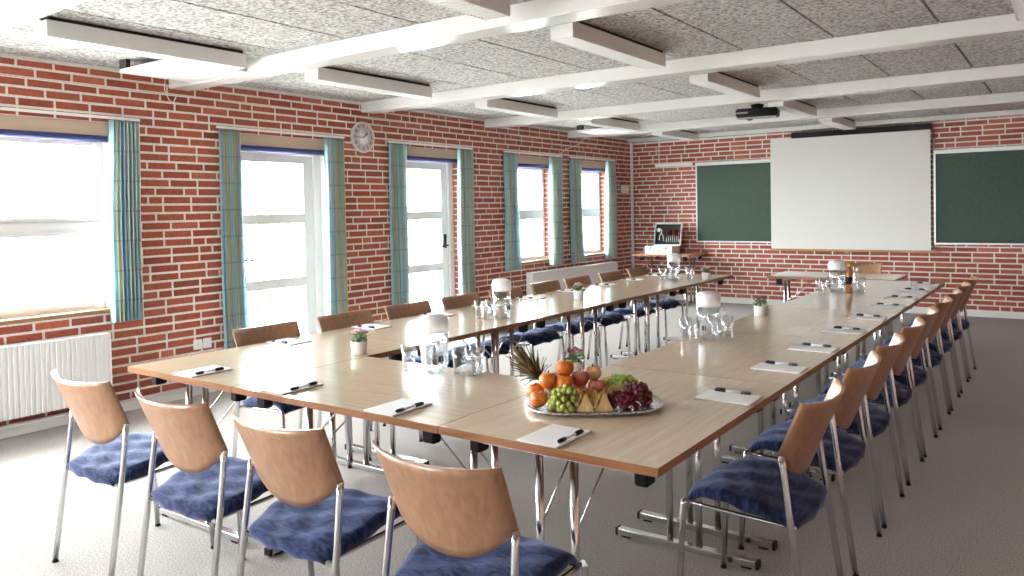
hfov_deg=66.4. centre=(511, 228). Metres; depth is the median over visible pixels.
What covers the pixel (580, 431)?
ballpoint pen
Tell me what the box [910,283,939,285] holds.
notepad
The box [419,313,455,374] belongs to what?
water pitcher
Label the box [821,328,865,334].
notepad
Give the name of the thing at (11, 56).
trim
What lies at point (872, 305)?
notepad
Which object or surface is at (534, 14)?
ceiling beam
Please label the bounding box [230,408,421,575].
chair
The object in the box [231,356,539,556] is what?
folding table
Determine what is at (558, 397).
grape bunch
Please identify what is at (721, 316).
drinking glass
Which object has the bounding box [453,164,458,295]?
door frame
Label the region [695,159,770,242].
board
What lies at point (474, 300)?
drinking glass
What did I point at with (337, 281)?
curtain
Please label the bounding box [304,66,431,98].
ceiling lamp
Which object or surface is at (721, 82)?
ceiling lamp
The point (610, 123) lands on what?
ceiling lamp
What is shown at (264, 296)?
shrub
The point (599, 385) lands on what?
apple
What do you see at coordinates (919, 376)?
chair
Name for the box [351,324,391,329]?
notepad
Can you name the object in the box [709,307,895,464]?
folding table
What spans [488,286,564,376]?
chair
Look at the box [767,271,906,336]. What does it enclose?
folding table
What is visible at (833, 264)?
water pitcher
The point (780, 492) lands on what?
chair
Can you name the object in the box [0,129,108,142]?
roller blind
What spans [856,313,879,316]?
ballpoint pen
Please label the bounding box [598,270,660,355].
chair
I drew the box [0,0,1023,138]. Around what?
ceiling
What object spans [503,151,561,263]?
window
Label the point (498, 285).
water pitcher
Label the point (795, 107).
ceiling lamp
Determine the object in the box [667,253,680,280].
water pitcher
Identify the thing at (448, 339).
drinking glass
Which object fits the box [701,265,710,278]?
potted flower
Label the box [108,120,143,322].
curtain
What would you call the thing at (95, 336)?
grille
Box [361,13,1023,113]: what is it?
ceiling beam
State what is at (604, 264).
grille
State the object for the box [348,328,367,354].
potted flower
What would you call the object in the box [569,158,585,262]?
curtain
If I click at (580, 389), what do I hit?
orange
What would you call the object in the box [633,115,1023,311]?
wall
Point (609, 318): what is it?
chair
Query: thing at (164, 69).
vent panel
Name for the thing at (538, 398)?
orange
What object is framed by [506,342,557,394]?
pineapple
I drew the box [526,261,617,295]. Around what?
radiator
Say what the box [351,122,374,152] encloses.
wall clock
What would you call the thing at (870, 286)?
folding table
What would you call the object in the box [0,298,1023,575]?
floor
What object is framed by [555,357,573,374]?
orange
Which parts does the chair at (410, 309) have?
backrest, seat, leg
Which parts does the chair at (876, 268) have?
backrest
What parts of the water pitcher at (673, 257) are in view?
lid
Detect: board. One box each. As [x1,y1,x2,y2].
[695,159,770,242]
[933,145,1023,244]
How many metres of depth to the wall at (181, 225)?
6.43 m
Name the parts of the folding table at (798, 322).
leg, leg, leg, leg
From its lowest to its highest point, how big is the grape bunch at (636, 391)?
0.091 m
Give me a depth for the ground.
25.64 m
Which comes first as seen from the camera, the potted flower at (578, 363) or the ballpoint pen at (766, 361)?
the potted flower at (578, 363)
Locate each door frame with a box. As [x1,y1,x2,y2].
[320,155,327,315]
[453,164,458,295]
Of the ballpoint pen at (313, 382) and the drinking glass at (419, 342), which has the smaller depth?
the ballpoint pen at (313, 382)
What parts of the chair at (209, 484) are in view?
leg, backrest, seat, seat frame, leg, leg, leg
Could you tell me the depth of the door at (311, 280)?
7.39 m
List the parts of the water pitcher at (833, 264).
lid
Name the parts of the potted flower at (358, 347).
pot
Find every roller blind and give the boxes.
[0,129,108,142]
[241,145,323,155]
[407,156,456,163]
[518,163,548,168]
[582,167,604,172]
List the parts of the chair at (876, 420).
seat, seat frame, leg, backrest, leg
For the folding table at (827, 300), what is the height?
0.730 m
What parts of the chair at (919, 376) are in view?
seat, leg, backrest, leg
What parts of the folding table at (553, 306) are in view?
leg, leg, leg, leg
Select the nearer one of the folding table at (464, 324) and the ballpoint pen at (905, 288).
the folding table at (464, 324)
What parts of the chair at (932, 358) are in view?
seat, leg, backrest, leg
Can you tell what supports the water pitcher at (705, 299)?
on the folding table at (734, 357)
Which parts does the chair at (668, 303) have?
leg, backrest, seat, leg, leg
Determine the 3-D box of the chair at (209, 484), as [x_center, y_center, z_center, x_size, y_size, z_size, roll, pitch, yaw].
[-1.104,0.996,2.955,0.477,0.813,0.515,0,2,36]
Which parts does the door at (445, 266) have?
handle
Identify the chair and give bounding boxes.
[51,369,214,575]
[134,388,314,575]
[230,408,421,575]
[231,320,351,467]
[317,309,422,460]
[372,439,588,575]
[383,300,475,425]
[440,292,524,376]
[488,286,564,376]
[528,280,601,376]
[563,275,630,365]
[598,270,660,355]
[626,266,684,346]
[677,378,844,575]
[738,350,881,575]
[784,332,904,528]
[815,317,925,485]
[836,262,884,344]
[846,306,939,456]
[866,296,952,429]
[885,288,962,410]
[899,281,971,392]
[911,275,978,378]
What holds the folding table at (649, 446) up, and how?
on the floor
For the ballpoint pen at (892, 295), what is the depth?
5.94 m
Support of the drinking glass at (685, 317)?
on the folding table at (734, 357)
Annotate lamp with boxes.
[34,16,246,70]
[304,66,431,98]
[420,0,510,20]
[474,98,557,118]
[550,21,665,69]
[580,117,639,131]
[652,130,698,140]
[655,140,692,166]
[689,72,759,98]
[768,100,816,117]
[818,117,855,129]
[1011,0,1023,20]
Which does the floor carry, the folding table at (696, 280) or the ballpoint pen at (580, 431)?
the folding table at (696, 280)
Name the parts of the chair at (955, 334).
seat, leg, backrest, leg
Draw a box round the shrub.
[244,210,301,323]
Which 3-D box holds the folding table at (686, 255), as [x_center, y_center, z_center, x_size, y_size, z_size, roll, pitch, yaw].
[2.404,0.756,11.818,0.900,0.755,0.720,0,2,36]
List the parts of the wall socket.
plate, plate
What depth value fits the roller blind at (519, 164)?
10.30 m
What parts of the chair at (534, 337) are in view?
leg, backrest, seat, leg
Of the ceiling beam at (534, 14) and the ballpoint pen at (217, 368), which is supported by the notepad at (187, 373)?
the ballpoint pen at (217, 368)
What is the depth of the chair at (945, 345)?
5.56 m
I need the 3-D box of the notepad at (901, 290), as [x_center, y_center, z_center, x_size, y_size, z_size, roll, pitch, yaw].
[3.281,0.510,6.381,0.210,0.006,0.150,0,2,36]
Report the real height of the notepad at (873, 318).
0.006 m
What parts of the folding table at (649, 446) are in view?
leg, support rail, leg, leg, leg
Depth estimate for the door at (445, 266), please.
9.00 m
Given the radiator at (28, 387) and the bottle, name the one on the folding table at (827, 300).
the bottle
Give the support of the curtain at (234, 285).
hanging from the rail at (219, 127)
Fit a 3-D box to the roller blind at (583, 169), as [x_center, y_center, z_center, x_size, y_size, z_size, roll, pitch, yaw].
[1.173,-0.874,11.581,0.060,0.070,0.858,0,2,36]
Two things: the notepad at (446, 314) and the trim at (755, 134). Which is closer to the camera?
the notepad at (446, 314)
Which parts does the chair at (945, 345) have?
seat, leg, backrest, leg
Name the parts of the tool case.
case lid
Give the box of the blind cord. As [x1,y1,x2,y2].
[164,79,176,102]
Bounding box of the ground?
[0,227,589,335]
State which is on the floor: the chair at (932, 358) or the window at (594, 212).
the chair at (932, 358)
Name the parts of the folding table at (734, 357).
leg, leg, leg, leg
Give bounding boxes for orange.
[527,382,543,397]
[530,389,547,406]
[539,370,556,388]
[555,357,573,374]
[556,373,573,386]
[575,386,589,396]
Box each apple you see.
[571,369,588,386]
[588,378,604,392]
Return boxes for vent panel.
[119,59,245,81]
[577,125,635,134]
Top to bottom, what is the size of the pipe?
0.022 m
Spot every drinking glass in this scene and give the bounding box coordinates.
[401,344,415,370]
[419,342,433,368]
[435,339,448,365]
[451,345,466,373]
[465,347,479,376]
[470,345,484,372]
[474,300,483,318]
[680,318,691,341]
[685,317,697,338]
[721,316,733,337]
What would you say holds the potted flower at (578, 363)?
on the folding table at (649, 446)
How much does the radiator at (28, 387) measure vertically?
0.531 m
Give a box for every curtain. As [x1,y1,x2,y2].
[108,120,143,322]
[219,129,248,348]
[324,138,347,314]
[389,143,409,304]
[457,149,475,294]
[503,153,521,270]
[548,156,563,264]
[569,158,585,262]
[604,161,616,257]
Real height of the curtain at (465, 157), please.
2.115 m
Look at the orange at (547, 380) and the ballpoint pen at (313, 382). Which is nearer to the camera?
the orange at (547, 380)
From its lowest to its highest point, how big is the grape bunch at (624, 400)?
0.062 m
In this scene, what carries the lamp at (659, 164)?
hanging from the ceiling
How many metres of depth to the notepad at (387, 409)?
2.86 m
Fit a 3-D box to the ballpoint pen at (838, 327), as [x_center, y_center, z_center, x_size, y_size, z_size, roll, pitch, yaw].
[1.914,0.569,4.467,0.142,0.015,0.014,0,2,37]
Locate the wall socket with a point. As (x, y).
(197, 344)
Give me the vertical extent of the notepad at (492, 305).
0.006 m
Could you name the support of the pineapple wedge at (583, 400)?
on the serving platter
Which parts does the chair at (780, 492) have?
leg, leg, seat, seat frame, leg, backrest, leg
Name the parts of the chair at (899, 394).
seat frame, seat, leg, backrest, leg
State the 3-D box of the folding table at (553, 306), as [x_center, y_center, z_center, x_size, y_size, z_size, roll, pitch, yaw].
[0.234,0.943,5.987,0.826,0.730,1.199,0,2,36]
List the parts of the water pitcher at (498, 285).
lid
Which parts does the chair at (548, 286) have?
backrest, leg, seat, leg, leg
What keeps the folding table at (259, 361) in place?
on the floor
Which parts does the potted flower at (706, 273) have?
pot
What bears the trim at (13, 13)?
attached to the wall at (181, 225)
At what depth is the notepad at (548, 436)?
2.46 m
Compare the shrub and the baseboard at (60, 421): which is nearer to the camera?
the baseboard at (60, 421)
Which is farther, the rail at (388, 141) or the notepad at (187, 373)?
the rail at (388, 141)
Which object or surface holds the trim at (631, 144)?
attached to the wall at (181, 225)
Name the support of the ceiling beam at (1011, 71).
attached to the wall at (181, 225)
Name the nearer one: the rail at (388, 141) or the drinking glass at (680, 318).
the drinking glass at (680, 318)
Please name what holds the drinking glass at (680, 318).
on the folding table at (734, 357)
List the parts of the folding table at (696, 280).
leg, leg, leg, leg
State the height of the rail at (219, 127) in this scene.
0.020 m
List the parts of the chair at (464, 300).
backrest, leg, seat, leg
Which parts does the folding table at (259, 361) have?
leg, support rail, leg, leg, leg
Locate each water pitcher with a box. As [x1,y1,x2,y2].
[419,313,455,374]
[492,278,510,318]
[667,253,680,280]
[696,291,727,341]
[828,260,845,292]
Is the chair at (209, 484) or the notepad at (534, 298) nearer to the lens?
the chair at (209, 484)
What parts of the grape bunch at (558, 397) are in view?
grape stem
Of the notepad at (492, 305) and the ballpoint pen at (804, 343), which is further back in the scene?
the notepad at (492, 305)
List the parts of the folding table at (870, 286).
leg, leg, leg, leg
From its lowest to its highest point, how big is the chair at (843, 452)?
0.813 m
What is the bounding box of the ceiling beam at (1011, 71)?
[484,63,1023,128]
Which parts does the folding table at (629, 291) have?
leg, leg, leg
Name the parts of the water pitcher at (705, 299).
lid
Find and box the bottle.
[845,263,852,292]
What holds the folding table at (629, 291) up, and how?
on the floor
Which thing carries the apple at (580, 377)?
on the serving platter
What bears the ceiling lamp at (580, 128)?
attached to the ceiling
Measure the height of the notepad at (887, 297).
0.006 m
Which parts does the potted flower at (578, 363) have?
pot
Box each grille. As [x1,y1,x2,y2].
[0,332,110,348]
[527,261,617,272]
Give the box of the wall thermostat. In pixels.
[618,186,628,195]
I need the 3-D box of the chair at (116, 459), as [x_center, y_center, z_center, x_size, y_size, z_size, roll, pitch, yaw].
[-1.633,0.997,3.333,0.477,0.813,0.515,0,2,36]
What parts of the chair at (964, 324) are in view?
seat, leg, backrest, leg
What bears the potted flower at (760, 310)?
on the folding table at (798, 322)
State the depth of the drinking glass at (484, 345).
3.48 m
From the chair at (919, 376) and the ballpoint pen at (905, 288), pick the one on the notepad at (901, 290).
the ballpoint pen at (905, 288)
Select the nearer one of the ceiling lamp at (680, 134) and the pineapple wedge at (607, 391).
the pineapple wedge at (607, 391)
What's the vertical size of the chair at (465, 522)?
0.813 m
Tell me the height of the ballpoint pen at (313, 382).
0.015 m
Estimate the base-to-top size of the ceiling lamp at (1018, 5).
0.114 m
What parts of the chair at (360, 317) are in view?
leg, backrest, leg, leg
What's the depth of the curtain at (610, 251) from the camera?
11.87 m
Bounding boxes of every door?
[240,133,323,334]
[407,147,456,310]
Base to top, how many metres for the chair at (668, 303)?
0.813 m
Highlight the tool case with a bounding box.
[645,223,682,253]
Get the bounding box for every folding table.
[127,332,422,543]
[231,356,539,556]
[323,310,543,464]
[438,365,786,575]
[450,294,626,375]
[541,282,686,364]
[609,273,732,355]
[611,330,854,550]
[633,252,707,305]
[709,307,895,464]
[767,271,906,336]
[774,291,924,406]
[819,279,944,376]
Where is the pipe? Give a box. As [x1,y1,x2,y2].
[0,386,198,429]
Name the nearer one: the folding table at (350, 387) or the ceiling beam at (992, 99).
the folding table at (350, 387)
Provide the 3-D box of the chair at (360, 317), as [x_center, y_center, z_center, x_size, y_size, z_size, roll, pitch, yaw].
[-0.911,0.948,4.896,0.515,0.813,0.477,0,2,36]
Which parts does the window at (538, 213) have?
sash, curtain rail, frame, sill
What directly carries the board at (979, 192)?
attached to the wall at (661, 194)
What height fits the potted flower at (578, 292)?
0.134 m
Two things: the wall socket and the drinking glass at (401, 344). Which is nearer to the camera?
the drinking glass at (401, 344)
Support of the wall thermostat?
attached to the wall at (181, 225)
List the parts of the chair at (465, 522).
leg, backrest, seat, leg, seat frame, leg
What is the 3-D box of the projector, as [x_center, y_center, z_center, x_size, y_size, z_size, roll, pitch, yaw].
[2.524,-1.229,8.012,0.410,0.205,0.378,0,1,24]
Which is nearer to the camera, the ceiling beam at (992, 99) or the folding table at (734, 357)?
the folding table at (734, 357)
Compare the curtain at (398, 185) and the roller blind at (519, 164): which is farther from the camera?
the roller blind at (519, 164)
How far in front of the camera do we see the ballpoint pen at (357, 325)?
4.86 m
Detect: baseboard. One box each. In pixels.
[0,385,218,438]
[649,294,1023,318]
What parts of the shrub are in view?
stem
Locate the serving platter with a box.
[525,393,663,416]
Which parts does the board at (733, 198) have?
rail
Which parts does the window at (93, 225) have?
sill, curtain rail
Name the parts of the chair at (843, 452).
leg, seat, seat frame, leg, backrest, leg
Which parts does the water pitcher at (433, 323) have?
lid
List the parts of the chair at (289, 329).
leg, seat frame, backrest, seat, leg, leg, leg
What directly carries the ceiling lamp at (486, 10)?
attached to the ceiling
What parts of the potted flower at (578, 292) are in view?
pot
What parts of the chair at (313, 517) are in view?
leg, backrest, seat, seat frame, leg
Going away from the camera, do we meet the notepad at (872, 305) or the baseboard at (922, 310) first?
the notepad at (872, 305)
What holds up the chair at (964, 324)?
on the floor
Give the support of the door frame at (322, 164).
attached to the wall at (181, 225)
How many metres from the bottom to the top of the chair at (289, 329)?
0.813 m
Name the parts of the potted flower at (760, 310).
pot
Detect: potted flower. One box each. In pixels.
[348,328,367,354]
[562,346,585,375]
[571,282,585,298]
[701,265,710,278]
[753,295,767,316]
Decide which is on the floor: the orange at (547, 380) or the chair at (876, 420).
the chair at (876, 420)
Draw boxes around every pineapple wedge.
[574,390,593,411]
[589,386,597,405]
[593,390,612,411]
[603,386,612,402]
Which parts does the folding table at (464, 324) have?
leg, leg, leg, leg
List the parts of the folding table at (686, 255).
leg, leg, leg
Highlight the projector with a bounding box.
[736,103,779,120]
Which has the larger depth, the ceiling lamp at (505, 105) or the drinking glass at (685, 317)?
the ceiling lamp at (505, 105)
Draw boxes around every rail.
[216,126,344,138]
[387,140,471,149]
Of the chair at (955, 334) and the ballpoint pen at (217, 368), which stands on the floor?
the chair at (955, 334)
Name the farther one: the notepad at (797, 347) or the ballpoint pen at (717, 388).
the notepad at (797, 347)
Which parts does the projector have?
vent panel, mount plate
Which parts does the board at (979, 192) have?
rail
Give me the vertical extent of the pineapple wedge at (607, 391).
0.073 m
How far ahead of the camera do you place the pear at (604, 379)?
2.90 m
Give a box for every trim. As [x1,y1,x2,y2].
[0,0,88,30]
[0,53,628,140]
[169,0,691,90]
[628,109,1023,142]
[630,143,634,267]
[634,134,766,144]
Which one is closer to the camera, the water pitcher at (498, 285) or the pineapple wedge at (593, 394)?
the pineapple wedge at (593, 394)
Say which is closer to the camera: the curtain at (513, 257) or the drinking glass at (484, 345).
the drinking glass at (484, 345)
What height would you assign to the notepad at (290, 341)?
0.006 m
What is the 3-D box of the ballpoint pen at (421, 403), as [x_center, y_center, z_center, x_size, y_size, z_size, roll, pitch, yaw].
[-0.371,0.649,2.839,0.014,0.015,0.142,0,2,37]
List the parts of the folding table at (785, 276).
leg, leg, leg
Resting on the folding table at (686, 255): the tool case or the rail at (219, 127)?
the tool case
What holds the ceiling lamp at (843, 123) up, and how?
attached to the ceiling
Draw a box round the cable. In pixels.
[0,75,604,145]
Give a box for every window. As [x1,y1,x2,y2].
[0,107,139,325]
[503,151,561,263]
[569,156,615,256]
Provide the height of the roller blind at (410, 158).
0.070 m
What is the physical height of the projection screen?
1.692 m
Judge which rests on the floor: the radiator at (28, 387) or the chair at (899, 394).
the chair at (899, 394)
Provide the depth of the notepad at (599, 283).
7.34 m
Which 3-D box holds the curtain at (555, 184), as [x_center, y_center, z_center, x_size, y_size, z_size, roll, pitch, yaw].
[0.603,-0.239,10.652,0.082,1.465,0.309,0,2,36]
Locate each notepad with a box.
[173,365,232,377]
[259,380,322,394]
[266,338,311,345]
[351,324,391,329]
[363,398,431,416]
[419,312,455,315]
[471,303,504,307]
[515,296,545,299]
[516,424,590,448]
[591,283,616,285]
[620,278,644,280]
[694,389,762,405]
[751,362,807,373]
[787,344,838,353]
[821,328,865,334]
[846,315,886,320]
[868,304,904,308]
[884,296,917,300]
[899,289,929,292]
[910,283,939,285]
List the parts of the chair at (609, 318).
leg, backrest, leg, seat, leg, leg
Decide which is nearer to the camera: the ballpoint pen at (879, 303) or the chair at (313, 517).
the chair at (313, 517)
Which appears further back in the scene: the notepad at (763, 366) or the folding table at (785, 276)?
the folding table at (785, 276)
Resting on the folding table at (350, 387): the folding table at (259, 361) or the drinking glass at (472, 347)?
the drinking glass at (472, 347)
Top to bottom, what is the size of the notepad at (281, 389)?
0.006 m
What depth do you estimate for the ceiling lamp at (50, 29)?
4.64 m
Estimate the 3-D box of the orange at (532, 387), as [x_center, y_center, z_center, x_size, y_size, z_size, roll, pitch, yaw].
[0.087,0.603,2.897,0.066,0.067,0.065,-1,1,0]
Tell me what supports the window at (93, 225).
in the wall at (181, 225)
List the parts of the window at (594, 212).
sash, frame, curtain rail, sill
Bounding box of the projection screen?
[770,123,936,252]
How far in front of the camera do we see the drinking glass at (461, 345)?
3.47 m
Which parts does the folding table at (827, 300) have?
leg, leg, leg, leg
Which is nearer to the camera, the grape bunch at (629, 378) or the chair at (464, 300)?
the grape bunch at (629, 378)
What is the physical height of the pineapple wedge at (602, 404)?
0.073 m
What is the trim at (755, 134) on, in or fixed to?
attached to the wall at (661, 194)
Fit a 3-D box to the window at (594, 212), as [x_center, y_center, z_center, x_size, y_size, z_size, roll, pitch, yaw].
[1.101,-0.306,11.580,0.283,1.443,1.340,0,2,36]
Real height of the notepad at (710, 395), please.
0.006 m
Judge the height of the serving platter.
0.020 m
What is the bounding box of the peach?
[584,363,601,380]
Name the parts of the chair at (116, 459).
leg, backrest, seat, leg, seat frame, leg, leg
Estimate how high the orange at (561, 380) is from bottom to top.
0.067 m
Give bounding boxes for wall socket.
[193,337,211,349]
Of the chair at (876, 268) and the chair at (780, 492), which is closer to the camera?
the chair at (780, 492)
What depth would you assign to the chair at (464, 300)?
5.86 m
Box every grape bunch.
[547,383,579,412]
[607,374,637,386]
[607,390,632,408]
[623,380,652,407]
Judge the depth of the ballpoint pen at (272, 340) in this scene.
4.35 m
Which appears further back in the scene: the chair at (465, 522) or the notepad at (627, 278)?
the notepad at (627, 278)
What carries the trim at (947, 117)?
attached to the wall at (661, 194)
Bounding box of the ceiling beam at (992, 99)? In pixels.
[568,91,1023,138]
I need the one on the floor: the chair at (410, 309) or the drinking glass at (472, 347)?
the chair at (410, 309)
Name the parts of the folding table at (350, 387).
leg, leg, leg, leg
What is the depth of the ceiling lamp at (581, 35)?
4.86 m
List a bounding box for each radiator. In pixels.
[0,332,112,421]
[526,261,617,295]
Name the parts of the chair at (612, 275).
leg, backrest, leg, seat, leg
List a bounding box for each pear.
[601,374,618,387]
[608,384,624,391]
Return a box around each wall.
[0,57,631,425]
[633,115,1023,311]
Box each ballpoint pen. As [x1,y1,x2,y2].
[195,367,223,374]
[271,339,286,343]
[290,381,317,390]
[357,325,374,327]
[395,401,423,412]
[557,429,583,442]
[714,387,750,394]
[765,360,797,365]
[802,342,830,346]
[834,326,859,329]
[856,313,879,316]
[877,302,898,304]
[892,295,911,297]
[905,288,924,289]
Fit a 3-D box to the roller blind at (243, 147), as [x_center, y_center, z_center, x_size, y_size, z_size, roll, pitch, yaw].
[-2.087,-0.709,7.031,0.060,0.070,1.058,0,2,36]

